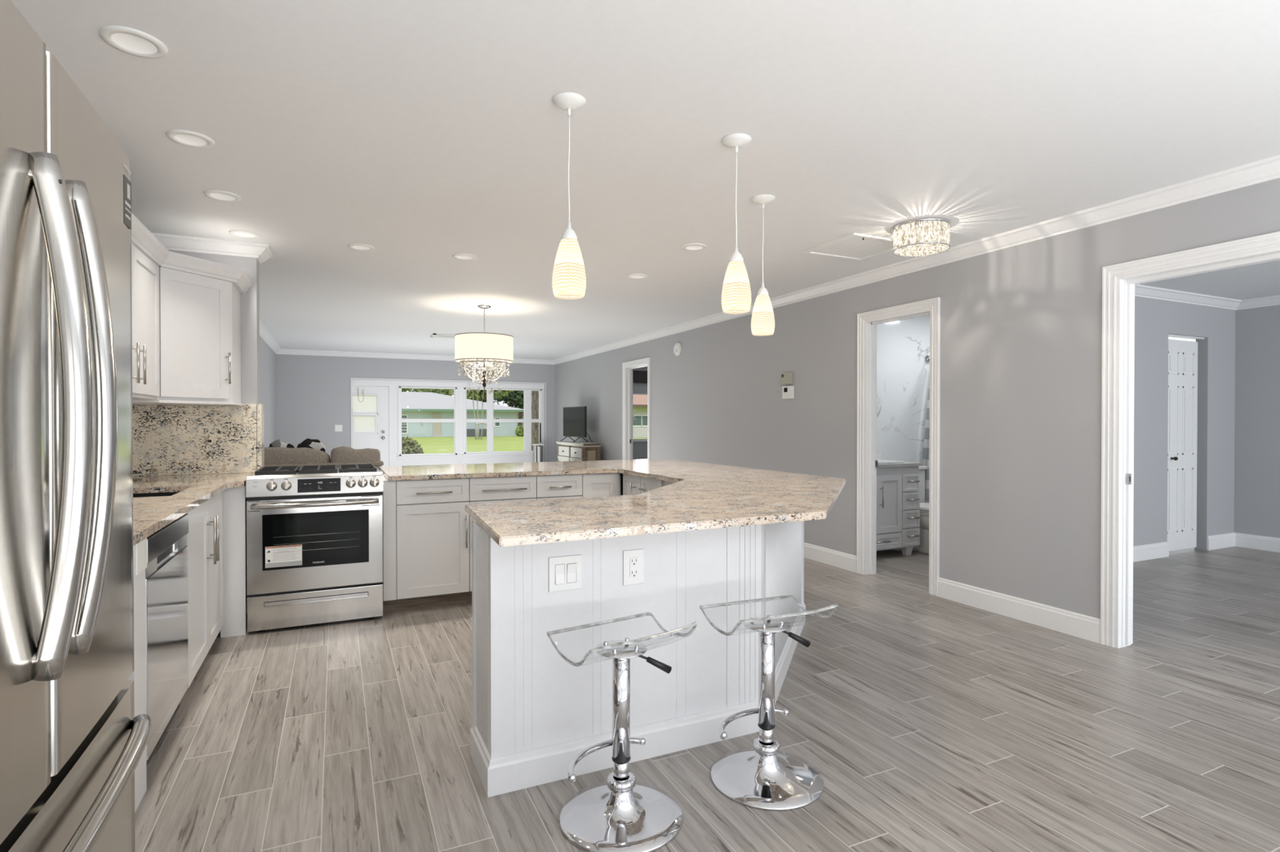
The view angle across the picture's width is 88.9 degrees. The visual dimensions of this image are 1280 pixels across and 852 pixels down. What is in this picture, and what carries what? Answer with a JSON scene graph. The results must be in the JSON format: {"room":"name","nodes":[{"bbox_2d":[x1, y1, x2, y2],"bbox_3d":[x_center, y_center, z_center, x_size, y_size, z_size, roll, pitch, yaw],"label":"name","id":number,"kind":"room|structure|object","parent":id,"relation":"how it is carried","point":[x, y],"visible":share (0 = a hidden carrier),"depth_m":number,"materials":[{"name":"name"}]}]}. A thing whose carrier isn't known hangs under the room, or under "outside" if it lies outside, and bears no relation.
{"room":"kitchen","nodes":[
{"label":"kitchen","id":0,"kind":"room"},
{"bbox_2d":[137,249,259,406],"bbox_3d":[-3.008,-0.003,4.340,0.815,2.440,0.170,0,0,-25],"label":"wall","id":1,"kind":"structure","parent":0,"point":[250,301],"depth_m":4.41,"materials":[{"name":"grey paint"}]},
{"bbox_2d":[132,404,257,476],"bbox_3d":[-2.915,0.084,4.276,0.699,0.465,0.024,0,0,-25],"label":"backsplash","id":2,"kind":"structure","parent":1,"relation":"attached to","point":[168,440],"depth_m":4.26,"materials":[{"name":"stone"}]},
{"bbox_2d":[257,404,264,470],"bbox_3d":[-2.621,0.083,4.508,0.026,0.465,0.195,0,0,-25],"label":"backsplash","id":3,"kind":"structure","parent":1,"relation":"attached to","point":[260,408],"depth_m":4.42,"materials":[{"name":"stone"}]},
{"bbox_2d":[259,336,275,447],"bbox_3d":[-4.710,-0.026,7.508,0.407,2.440,7.010,0,0,-25],"label":"wall","id":4,"kind":"structure","parent":0,"point":[267,356],"depth_m":9.51,"materials":[{"name":"grey paint"}]},
{"bbox_2d":[275,354,647,466],"bbox_3d":[-2.044,-0.065,12.666,9.800,2.440,0.112,0,0,-25],"label":"wall","id":5,"kind":"structure","parent":0,"point":[313,393],"depth_m":11.47,"materials":[{"name":"grey paint"}]},
{"bbox_2d":[334,425,342,431],"bbox_3d":[-5.157,0.037,11.161,0.115,0.115,0.012,0,0,-25],"label":"light switch","id":6,"kind":"object","parent":5,"relation":"attached to","point":[337,428],"visible":1,"depth_m":11.16,"materials":[{"name":"white plastic"}]},
{"bbox_2d":[352,386,388,466],"bbox_3d":[-4.707,0.235,11.406,0.587,1.858,0.090,0,0,-25],"label":"door","id":7,"kind":"structure","parent":5,"relation":"in","point":[371,415],"depth_m":11.42,"materials":[{"name":"white paint"}]},
{"bbox_2d":[397,386,458,457],"bbox_3d":[-3.832,-0.070,11.815,1.060,1.262,0.105,0,0,-25],"label":"window","id":8,"kind":"structure","parent":5,"relation":"in","point":[455,420],"depth_m":11.80,"materials":[{"name":"white paint"}]},
{"bbox_2d":[462,387,543,455],"bbox_3d":[-2.590,-0.082,12.394,1.540,1.247,0.105,0,0,-25],"label":"window","id":9,"kind":"structure","parent":5,"relation":"in","point":[490,420],"depth_m":12.32,"materials":[{"name":"white paint"}]},
{"bbox_2d":[539,422,541,443],"bbox_3d":[-1.935,0.133,12.666,0.025,0.385,0.012,0,0,-25],"label":"lever","id":10,"kind":"object","parent":9,"relation":"attached to","point":[540,423],"visible":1,"depth_m":12.66,"materials":[{"name":"black plastic"}]},
{"bbox_2d":[632,370,647,382],"bbox_3d":[0.095,-1.022,13.574,1.390,0.250,0.059,0,0,-25],"label":"roller shade","id":11,"kind":"object","parent":5,"relation":"attached to","point":[638,376],"visible":0.09,"depth_m":13.50,"materials":[{"name":"black fabric"}]},
{"bbox_2d":[632,393,647,441],"bbox_3d":[0.070,-0.175,13.633,1.210,1.005,0.105,0,0,-25],"label":"window","id":12,"kind":"structure","parent":5,"relation":"in","point":[633,440],"depth_m":13.58,"materials":[{"name":"white paint"}]},
{"bbox_2d":[11,0,1279,359],"bbox_3d":[1.207,-1.283,5.684,9.800,0.100,15.700,0,0,-25],"label":"ceiling","id":13,"kind":"structure","parent":0,"point":[421,133],"depth_m":2.71,"materials":[{"name":"white paint"}]},
{"bbox_2d":[98,25,168,58],"bbox_3d":[-1.586,-1.201,2.046,0.172,0.008,0.172,0,0,-25],"label":"recessed light","id":14,"kind":"object","parent":13,"relation":"in","point":[130,41],"visible":1,"depth_m":2.04,"materials":[{"name":"white plastic"}]},
{"bbox_2d":[165,129,214,148],"bbox_3d":[-1.891,-1.207,2.746,0.172,0.008,0.172,0,0,-25],"label":"recessed light","id":15,"kind":"object","parent":13,"relation":"in","point":[184,137],"visible":1,"depth_m":2.74,"materials":[{"name":"white plastic"}]},
{"bbox_2d":[203,190,241,202],"bbox_3d":[-2.201,-1.212,3.441,0.172,0.008,0.172,0,0,-25],"label":"recessed light","id":16,"kind":"object","parent":13,"relation":"in","point":[219,195],"visible":1,"depth_m":3.44,"materials":[{"name":"white plastic"}]},
{"bbox_2d":[228,229,260,238],"bbox_3d":[-2.509,-1.217,4.139,0.172,0.008,0.172,0,0,-25],"label":"recessed light","id":17,"kind":"object","parent":13,"relation":"in","point":[241,233],"visible":1,"depth_m":4.14,"materials":[{"name":"white plastic"}]},
{"bbox_2d":[347,243,374,250],"bbox_3d":[-1.900,-1.219,4.449,0.172,0.008,0.172,0,0,-25],"label":"recessed light","id":18,"kind":"object","parent":13,"relation":"in","point":[359,246],"visible":1,"depth_m":4.45,"materials":[{"name":"white plastic"}]},
{"bbox_2d":[430,333,454,337],"bbox_3d":[-2.637,-1.251,9.078,0.500,0.014,0.300,0,0,-25],"label":"ceiling vent","id":19,"kind":"object","parent":13,"relation":"in","point":[442,335],"visible":0.62,"depth_m":9.01,"materials":[{"name":"white plastic"}]},
{"bbox_2d":[452,253,476,260],"bbox_3d":[-1.267,-1.221,4.713,0.172,0.008,0.172,0,0,-25],"label":"recessed light","id":20,"kind":"object","parent":13,"relation":"in","point":[459,256],"visible":1,"depth_m":4.72,"materials":[{"name":"white plastic"}]},
{"bbox_2d":[454,304,513,402],"bbox_3d":[-1.601,-0.742,6.708,0.588,0.997,0.588,0,0,-25],"label":"chandelier","id":21,"kind":"object","parent":13,"relation":"hanging from","point":[476,348],"visible":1,"depth_m":6.50,"materials":[{"name":"white fabric"}]},
{"bbox_2d":[551,92,586,299],"bbox_3d":[-0.263,-0.845,2.423,0.126,0.727,0.126,0,0,-25],"label":"pendant lamp","id":22,"kind":"object","parent":13,"relation":"hanging from","point":[569,277],"visible":1,"depth_m":2.39,"materials":[{"name":"white glass"}]},
{"bbox_2d":[626,273,647,279],"bbox_3d":[-0.024,-1.226,5.349,0.172,0.008,0.172,0,0,-25],"label":"recessed light","id":23,"kind":"object","parent":13,"relation":"in","point":[635,276],"visible":1,"depth_m":5.35,"materials":[{"name":"white plastic"}]},
{"bbox_2d":[681,243,706,250],"bbox_3d":[0.369,-1.219,4.448,0.172,0.008,0.172,0,0,-25],"label":"recessed light","id":24,"kind":"object","parent":13,"relation":"in","point":[691,246],"visible":1,"depth_m":4.45,"materials":[{"name":"white plastic"}]},
{"bbox_2d":[721,133,751,314],"bbox_3d":[0.408,-0.847,2.759,0.126,0.727,0.126,0,0,-25],"label":"pendant lamp","id":25,"kind":"object","parent":13,"relation":"hanging from","point":[736,291],"visible":1,"depth_m":2.72,"materials":[{"name":"white glass"}]},
{"bbox_2d":[751,194,774,336],"bbox_3d":[0.657,-0.853,3.485,0.126,0.727,0.126,0,0,-25],"label":"pendant lamp","id":26,"kind":"object","parent":13,"relation":"hanging from","point":[762,320],"visible":1,"depth_m":3.45,"materials":[{"name":"white glass"}]},
{"bbox_2d":[802,232,893,261],"bbox_3d":[1.487,-1.213,4.458,0.530,0.020,0.500,0,0,-25],"label":"attic hatch","id":27,"kind":"object","parent":13,"relation":"attached to","point":[855,246],"visible":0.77,"depth_m":4.46,"materials":[{"name":"white paint"}]},
{"bbox_2d":[892,217,951,257],"bbox_3d":[1.711,-1.143,3.968,0.326,0.154,0.326,0,0,-25],"label":"flush light","id":28,"kind":"object","parent":13,"relation":"attached to","point":[922,233],"visible":1,"depth_m":3.88,"materials":[{"name":"clear glass"}]},
{"bbox_2d":[134,546,1279,851],"bbox_3d":[1.207,1.257,5.703,9.800,0.100,15.700,0,0,-25],"label":"floor","id":29,"kind":"structure","parent":0,"point":[928,722],"depth_m":2.54,"materials":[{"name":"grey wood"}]},
{"bbox_2d":[0,0,151,851],"bbox_3d":[-1.161,0.357,0.774,0.847,1.775,0.910,0,0,-25],"label":"refrigerator","id":30,"kind":"object","parent":29,"relation":"on","point":[73,743],"visible":1,"depth_m":0.89,"materials":[{"name":"silver metal"}]},
{"bbox_2d":[124,183,130,220],"bbox_3d":[-1.010,-0.444,1.287,0.001,0.068,0.036,0,0,-25],"label":"print","id":31,"kind":"object","parent":30,"relation":"attached to","point":[127,186],"depth_m":1.28},
{"bbox_2d":[128,537,146,813],"bbox_3d":[-1.918,0.801,2.014,0.621,0.868,0.140,0,0,-25],"label":"end panel","id":32,"kind":"object","parent":29,"relation":"on","point":[140,549],"visible":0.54,"depth_m":2.14,"materials":[{"name":"white paint"}]},
{"bbox_2d":[145,513,188,766],"bbox_3d":[-2.077,0.804,2.397,0.586,0.855,0.680,0,0,-25],"label":"dishwasher","id":33,"kind":"object","parent":29,"relation":"on","point":[166,570],"visible":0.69,"depth_m":2.46,"materials":[{"name":"metal"}]},
{"bbox_2d":[186,490,224,688],"bbox_3d":[-2.435,0.792,3.181,0.640,0.868,1.028,0,0,-25],"label":"base cabinet","id":34,"kind":"object","parent":29,"relation":"on","point":[205,536],"visible":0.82,"depth_m":3.23,"materials":[{"name":"white paint"}]},
{"bbox_2d":[133,472,254,546],"bbox_3d":[-2.214,0.344,2.759,0.716,0.030,3.368,0,0,-25],"label":"countertop","id":35,"kind":"structure","parent":34,"relation":"on","point":[150,514],"depth_m":3.12,"materials":[{"name":"stone"}]},
{"bbox_2d":[133,492,178,497],"bbox_3d":[-2.464,0.461,3.218,0.374,0.210,0.554,0,0,-25],"label":"sink","id":36,"kind":"object","parent":35,"relation":"in","point":[162,494],"visible":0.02,"depth_m":3.46,"materials":[{"name":"black plastic"}]},
{"bbox_2d":[220,485,247,637],"bbox_3d":[-2.506,0.785,4.092,0.125,0.868,0.675,0,0,-25],"label":"filler panel","id":37,"kind":"object","parent":29,"relation":"on","point":[235,590],"visible":0.5,"depth_m":3.79,"materials":[{"name":"white paint"}]},
{"bbox_2d":[245,463,383,631],"bbox_3d":[-2.079,0.746,4.220,0.746,0.945,0.724,0,0,-25],"label":"range","id":38,"kind":"object","parent":29,"relation":"on","point":[314,533],"visible":1,"depth_m":3.94,"materials":[{"name":"silver metal"}]},
{"bbox_2d":[272,547,297,566],"bbox_3d":[-2.106,0.775,3.867,0.138,0.102,0.001,0,0,-25],"label":"print","id":39,"kind":"object","parent":38,"relation":"on","point":[282,557],"depth_m":3.87},
{"bbox_2d":[264,446,383,469],"bbox_3d":[-3.123,0.645,6.135,1.270,0.918,0.950,0,0,-25],"label":"sofa","id":40,"kind":"object","parent":29,"relation":"on","point":[273,456],"visible":0.2,"depth_m":5.83,"materials":[{"name":"fabric"}]},
{"bbox_2d":[268,440,294,448],"bbox_3d":[-3.294,0.315,6.002,0.210,0.381,0.143,0,0,-25],"label":"throw pillow","id":41,"kind":"object","parent":40,"relation":"on","point":[277,443],"visible":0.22,"depth_m":5.94,"materials":[{"name":"fabric"}]},
{"bbox_2d":[264,447,330,464],"bbox_3d":[-3.212,0.367,5.809,0.825,0.358,0.245,0,0,-25],"label":"cushion","id":42,"kind":"object","parent":40,"relation":"on","point":[273,455],"depth_m":5.76,"materials":[{"name":"fabric"}]},
{"bbox_2d":[297,438,325,452],"bbox_3d":[-3.076,0.309,6.104,0.240,0.390,0.143,0,0,-25],"label":"throw pillow","id":43,"kind":"object","parent":40,"relation":"on","point":[317,444],"visible":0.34,"depth_m":6.05,"materials":[{"name":"black fabric"}]},
{"bbox_2d":[330,446,380,462],"bbox_3d":[-2.635,0.346,6.045,0.420,0.318,0.265,0,0,-25],"label":"cushion","id":44,"kind":"object","parent":40,"relation":"on","point":[342,454],"depth_m":5.93,"materials":[{"name":"fabric"}]},
{"bbox_2d":[382,475,469,613],"bbox_3d":[-1.509,0.782,4.524,0.539,0.869,0.640,0,0,-25],"label":"base cabinet","id":45,"kind":"object","parent":29,"relation":"on","point":[426,522],"visible":0.98,"depth_m":4.28,"materials":[{"name":"white paint"}]},
{"bbox_2d":[466,475,536,603],"bbox_3d":[-1.054,0.780,4.737,0.462,0.869,0.640,0,0,-25],"label":"base cabinet","id":46,"kind":"object","parent":29,"relation":"on","point":[522,488],"visible":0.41,"depth_m":4.47,"materials":[{"name":"white paint"}]},
{"bbox_2d":[532,444,544,462],"bbox_3d":[-1.941,0.751,12.427,0.190,0.812,0.195,0,0,-25],"label":"trash can","id":47,"kind":"object","parent":29,"relation":"on","point":[537,448],"visible":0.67,"depth_m":12.35,"materials":[{"name":"silver metal"}]},
{"bbox_2d":[535,474,582,500],"bbox_3d":[-0.689,0.779,4.907,0.340,0.869,0.640,0,0,-25],"label":"base cabinet","id":48,"kind":"object","parent":29,"relation":"on","point":[568,486],"visible":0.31,"depth_m":4.65,"materials":[{"name":"white paint"}]},
{"bbox_2d":[555,441,601,462],"bbox_3d":[-1.035,0.720,10.852,0.330,0.897,1.344,0,0,-25],"label":"sideboard","id":49,"kind":"object","parent":29,"relation":"on","point":[566,451],"visible":0.3,"depth_m":10.44,"materials":[{"name":"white wood"}]},
{"bbox_2d":[560,406,592,442],"bbox_3d":[-1.100,-0.025,10.918,0.278,0.593,0.870,0,0,-31],"label":"television","id":50,"kind":"object","parent":49,"relation":"on","point":[575,418],"visible":1,"depth_m":10.84,"materials":[{"name":"black plastic"}]},
{"bbox_2d":[581,472,620,497],"bbox_3d":[-0.403,0.778,5.063,0.306,0.869,0.600,0,0,-25],"label":"base cabinet","id":51,"kind":"object","parent":29,"relation":"on","point":[593,485],"visible":0.26,"depth_m":4.79,"materials":[{"name":"white paint"}]},
{"bbox_2d":[546,612,697,851],"bbox_3d":[-0.071,0.923,2.050,0.421,0.623,0.390,0,1,-34],"label":"bar stool","id":52,"kind":"object","parent":29,"relation":"on","point":[620,814],"visible":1,"depth_m":2.03,"materials":[{"name":"silver metal"}]},
{"bbox_2d":[470,473,805,797],"bbox_3d":[-0.212,0.785,3.972,2.367,0.870,3.032,0,0,-25],"label":"base cabinet","id":53,"kind":"object","parent":29,"relation":"on","point":[534,711],"visible":0.47,"depth_m":2.40,"materials":[{"name":"white paint"}]},
{"bbox_2d":[548,555,581,591],"bbox_3d":[-0.261,0.518,2.292,0.120,0.120,0.010,0,0,-25],"label":"light switch","id":54,"kind":"object","parent":53,"relation":"attached to","point":[564,572],"visible":1,"depth_m":2.29,"materials":[{"name":"white plastic"}]},
{"bbox_2d":[378,458,845,546],"bbox_3d":[-0.153,0.335,4.000,2.500,0.030,3.465,0,0,-25],"label":"countertop","id":55,"kind":"structure","parent":53,"relation":"on","point":[703,495],"depth_m":2.78,"materials":[{"name":"stone"}]},
{"bbox_2d":[622,549,644,585],"bbox_3d":[-0.023,0.520,2.404,0.083,0.127,0.008,0,0,-25],"label":"power outlet","id":56,"kind":"object","parent":53,"relation":"attached to","point":[633,560],"visible":1,"depth_m":2.40,"materials":[{"name":"white plastic"}]},
{"bbox_2d":[622,473,674,495],"bbox_3d":[0.279,0.781,4.602,0.620,0.869,0.775,0,0,-25],"label":"base cabinet","id":57,"kind":"object","parent":29,"relation":"on","point":[632,485],"visible":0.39,"depth_m":4.58,"materials":[{"name":"white paint"}]},
{"bbox_2d":[699,595,838,811],"bbox_3d":[0.431,0.918,2.276,0.429,0.630,0.384,0,0,-25],"label":"bar stool","id":58,"kind":"object","parent":29,"relation":"on","point":[763,776],"visible":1,"depth_m":2.25,"materials":[{"name":"silver metal"}]},
{"bbox_2d":[876,453,923,555],"bbox_3d":[2.112,0.739,6.120,0.935,0.930,0.582,0,0,-25],"label":"bathroom vanity","id":59,"kind":"object","parent":29,"relation":"on","point":[898,482],"visible":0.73,"depth_m":5.97,"materials":[{"name":"white paint"}]},
{"bbox_2d":[876,453,903,463],"bbox_3d":[2.088,0.308,6.167,0.935,0.068,0.470,0,0,-25],"label":"basin","id":60,"kind":"object","parent":59,"relation":"in","point":[878,455],"depth_m":6.06,"materials":[{"name":"ceramic"}]},
{"bbox_2d":[912,466,928,554],"bbox_3d":[2.769,0.803,6.326,0.406,0.800,0.745,0,0,-25],"label":"toilet","id":61,"kind":"object","parent":29,"relation":"on","point":[923,547],"visible":0.09,"depth_m":6.21,"materials":[{"name":"ceramic"}]},
{"bbox_2d":[876,315,929,462],"bbox_3d":[2.695,-0.021,6.773,2.590,2.440,0.100,0,0,-25],"label":"wall","id":62,"kind":"structure","parent":0,"point":[903,372],"depth_m":6.72,"materials":[{"name":"white stone"}]},
{"bbox_2d":[924,355,929,362],"bbox_3d":[3.327,-0.702,6.218,0.080,0.080,1.429,0,0,-25],"label":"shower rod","id":63,"kind":"object","parent":62,"relation":"attached to","point":[927,357],"visible":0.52,"depth_m":6.84,"materials":[{"name":"silver metal"}]},
{"bbox_2d":[555,177,1279,618],"bbox_3d":[1.662,-0.013,5.795,0.110,2.440,15.500,0,0,-25],"label":"wall","id":64,"kind":"structure","parent":0,"point":[1020,380],"depth_m":4.37,"materials":[{"name":"grey paint"}]},
{"bbox_2d":[622,357,650,459],"bbox_3d":[-0.004,0.119,9.361,0.144,2.121,0.922,0,0,-25],"label":"door frame","id":65,"kind":"structure","parent":64,"relation":"in","point":[627,367],"depth_m":9.69,"materials":[{"name":"white paint"}]},
{"bbox_2d":[673,342,681,355],"bbox_3d":[0.466,-0.961,8.173,0.042,0.164,0.164,0,0,-25],"label":"smoke detector","id":66,"kind":"object","parent":64,"relation":"attached to","point":[677,347],"visible":1,"depth_m":8.13,"materials":[{"name":"white plastic"}]},
{"bbox_2d":[151,154,1279,364],"bbox_3d":[-0.725,-1.184,4.729,5.110,0.082,15.400,0,0,-25],"label":"trim","id":67,"kind":"structure","parent":64,"relation":"attached to","point":[1268,169],"depth_m":4.27,"materials":[{"name":"white paint"}]},
{"bbox_2d":[780,373,792,384],"bbox_3d":[1.389,-0.449,6.189,0.050,0.105,0.120,0,0,-25],"label":"door chime","id":68,"kind":"object","parent":64,"relation":"attached to","point":[786,378],"visible":1,"depth_m":6.15,"materials":[{"name":"beige plastic"}]},
{"bbox_2d":[782,386,794,399],"bbox_3d":[1.403,-0.318,6.183,0.030,0.120,0.145,0,0,-25],"label":"thermostat","id":69,"kind":"object","parent":64,"relation":"attached to","point":[788,392],"visible":1,"depth_m":6.16,"materials":[{"name":"white plastic"}]},
{"bbox_2d":[804,542,856,573],"bbox_3d":[0.966,1.129,7.147,0.016,0.135,3.938,0,0,-25],"label":"baseboard","id":70,"kind":"structure","parent":64,"relation":"attached to","point":[838,559],"depth_m":5.66,"materials":[{"name":"white paint"}]},
{"bbox_2d":[856,297,940,596],"bbox_3d":[2.015,0.147,5.032,0.144,2.131,0.797,0,0,-25],"label":"door frame","id":71,"kind":"structure","parent":64,"relation":"in","point":[867,322],"depth_m":5.30,"materials":[{"name":"white paint"}]},
{"bbox_2d":[937,577,1100,644],"bbox_3d":[2.358,1.151,4.162,0.016,0.135,1.100,0,0,-25],"label":"baseboard","id":72,"kind":"structure","parent":64,"relation":"attached to","point":[1067,622],"depth_m":4.07,"materials":[{"name":"white paint"}]},
{"bbox_2d":[1100,231,1279,648],"bbox_3d":[3.011,0.173,2.895,0.144,2.111,1.732,0,0,-25],"label":"door frame","id":73,"kind":"structure","parent":64,"relation":"in","point":[1119,281],"depth_m":3.60,"materials":[{"name":"white paint"}]},
{"bbox_2d":[921,383,929,502],"bbox_3d":[3.221,0.133,6.168,0.324,1.582,1.315,0,0,-25],"label":"shower curtain","id":74,"kind":"object","parent":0,"point":[926,453],"visible":0.06,"depth_m":6.74,"materials":[{"name":"fabric"}]},
{"bbox_2d":[1133,296,1235,550],"bbox_3d":[4.986,-0.016,6.131,2.180,2.440,0.100,0,0,-25],"label":"wall","id":75,"kind":"structure","parent":0,"point":[1154,319],"depth_m":6.17,"materials":[{"name":"grey paint"}]},
{"bbox_2d":[1133,542,1168,562],"bbox_3d":[4.451,1.139,5.827,0.945,0.135,0.016,0,0,-25],"label":"baseboard","id":76,"kind":"structure","parent":75,"relation":"attached to","point":[1158,550],"depth_m":5.90,"materials":[{"name":"white paint"}]},
{"bbox_2d":[1167,333,1204,551],"bbox_3d":[5.173,0.159,6.194,0.680,2.030,0.086,0,0,-25],"label":"door","id":77,"kind":"structure","parent":75,"relation":"in","point":[1182,441],"depth_m":6.20,"materials":[{"name":"white paint"}]},
{"bbox_2d":[1134,284,1279,310],"bbox_3d":[5.447,-1.169,2.696,4.140,0.082,6.500,0,0,-25],"label":"trim","id":78,"kind":"structure","parent":75,"relation":"attached to","point":[1140,291],"depth_m":6.17,"materials":[{"name":"white paint"}]},
{"bbox_2d":[1234,305,1279,537],"bbox_3d":[7.347,0.003,3.647,0.100,2.440,6.800,0,0,-25],"label":"wall","id":79,"kind":"structure","parent":0,"point":[1257,330],"depth_m":6.36,"materials":[{"name":"grey paint"}]},
{"bbox_2d":[1206,532,1279,552],"bbox_3d":[7.094,1.156,3.482,0.505,0.135,6.500,0,0,-25],"label":"baseboard","id":80,"kind":"structure","parent":79,"relation":"attached to","point":[1228,540],"depth_m":6.38,"materials":[{"name":"white paint"}]},
{"bbox_3d":[-1.543,0.027,0.340,0.090,2.440,8.320,0,0,-25],"label":"wall","id":81,"kind":"structure","parent":0,"visible":0},
{"bbox_2d":[131,213,168,399],"bbox_3d":[-2.558,-0.552,3.069,0.376,0.822,1.052,0,0,-25],"label":"upper cabinet","id":82,"kind":"object","parent":81,"relation":"attached to","point":[148,253],"visible":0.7,"depth_m":3.33,"materials":[{"name":"white paint"}]},
{"bbox_2d":[132,251,251,405],"bbox_3d":[-2.781,-0.550,3.923,0.694,0.838,0.767,0,0,-25],"label":"upper cabinet","id":83,"kind":"object","parent":81,"relation":"attached to","point":[200,299],"visible":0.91,"depth_m":3.81,"materials":[{"name":"white paint"}]},
{"label":"outside","id":84,"kind":"structure","parent":0,"visible":0},
{"bbox_2d":[407,435,647,453],"bbox_3d":[-16.518,0.943,70.933,150.000,0.150,117.480,0,0,-25],"label":"lawn","id":85,"kind":"structure","parent":84,"point":[430,445],"depth_m":39.26,"materials":[{"name":"green plant"}]},
{"bbox_2d":[373,386,414,391],"bbox_3d":[-26.345,-2.794,71.936,6.133,7.317,5.212,0,0,-25],"label":"shade tree","id":86,"kind":"object","parent":85,"relation":"on","point":[402,389],"visible":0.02,"depth_m":71.59,"materials":[{"name":"green plant"}]},
{"bbox_2d":[401,435,424,453],"bbox_3d":[-6.798,0.831,18.462,1.392,1.175,1.264,0,0,-25],"label":"shrub","id":87,"kind":"object","parent":85,"relation":"on","point":[410,446],"visible":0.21,"depth_m":18.33,"materials":[{"name":"green plant"}]},
{"bbox_2d":[413,388,453,395],"bbox_3d":[-25.468,-2.820,80.893,5.063,7.236,5.928,0,0,-25],"label":"shade tree","id":88,"kind":"object","parent":85,"relation":"on","point":[446,392],"visible":0.24,"depth_m":79.46,"materials":[{"name":"green plant"}]},
{"bbox_2d":[351,391,524,437],"bbox_3d":[-23.629,-1.163,61.676,23.000,4.200,14.020,0,0,-25],"label":"house","id":89,"kind":"structure","parent":85,"relation":"on","point":[415,405],"depth_m":58.64,"materials":[{"name":"paint"}]},
{"bbox_2d":[466,429,475,436],"bbox_3d":[-15.103,0.613,58.217,0.720,0.700,0.720,0,0,-25],"label":"air conditioner","id":90,"kind":"object","parent":85,"relation":"on","point":[470,433],"visible":0.68,"depth_m":57.89,"materials":[{"name":"grey metal"}]},
{"bbox_2d":[468,389,486,439],"bbox_3d":[-12.134,-1.433,49.200,3.905,4.939,3.596,0,0,-25],"label":"cluster","id":91,"kind":"object","parent":85,"relation":"on","point":[477,424],"visible":0.26,"depth_m":49.40,"materials":[{"name":"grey plant"}]},
{"bbox_2d":[479,428,486,436],"bbox_3d":[-14.106,0.610,58.682,0.720,0.700,0.720,0,0,-25],"label":"air conditioner","id":92,"kind":"object","parent":85,"relation":"on","point":[484,430],"visible":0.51,"depth_m":58.36,"materials":[{"name":"grey metal"}]},
{"bbox_2d":[466,389,514,402],"bbox_3d":[-17.983,-2.896,75.443,7.350,7.469,4.415,0,0,20],"label":"shade tree","id":93,"kind":"object","parent":85,"relation":"on","point":[498,393],"visible":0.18,"depth_m":74.66,"materials":[{"name":"green plant"}]},
{"bbox_2d":[493,390,524,426],"bbox_3d":[-15.515,-2.799,83.322,8.423,7.157,6.602,0,0,-25],"label":"shade tree","id":94,"kind":"object","parent":85,"relation":"on","point":[517,397],"visible":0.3,"depth_m":81.68,"materials":[{"name":"green plant"}]},
{"bbox_2d":[514,425,524,436],"bbox_3d":[-10.898,0.515,59.585,1.024,1.209,1.076,0,0,26],"label":"shrub","id":95,"kind":"object","parent":85,"relation":"on","point":[519,432],"visible":0.92,"depth_m":59.32,"materials":[{"name":"green plant"}]},
{"bbox_2d":[516,406,524,428],"bbox_3d":[-12.686,-1.342,88.966,9.800,4.150,10.000,0,0,-25],"label":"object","id":96,"kind":"structure","parent":85,"relation":"on","point":[522,413],"depth_m":83.51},
{"bbox_2d":[531,391,538,450],"bbox_3d":[-2.806,-0.979,17.442,0.398,4.510,0.398,0,0,-25],"label":"pine tree","id":97,"kind":"object","parent":85,"relation":"on","point":[535,394],"visible":0.12,"depth_m":17.32,"materials":[{"name":"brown plant"}]},
{"bbox_2d":[632,395,647,437],"bbox_3d":[1.177,-1.276,60.177,12.400,4.450,9.900,0,0,-25],"label":"house","id":98,"kind":"structure","parent":85,"relation":"on","point":[639,402],"depth_m":55.15,"materials":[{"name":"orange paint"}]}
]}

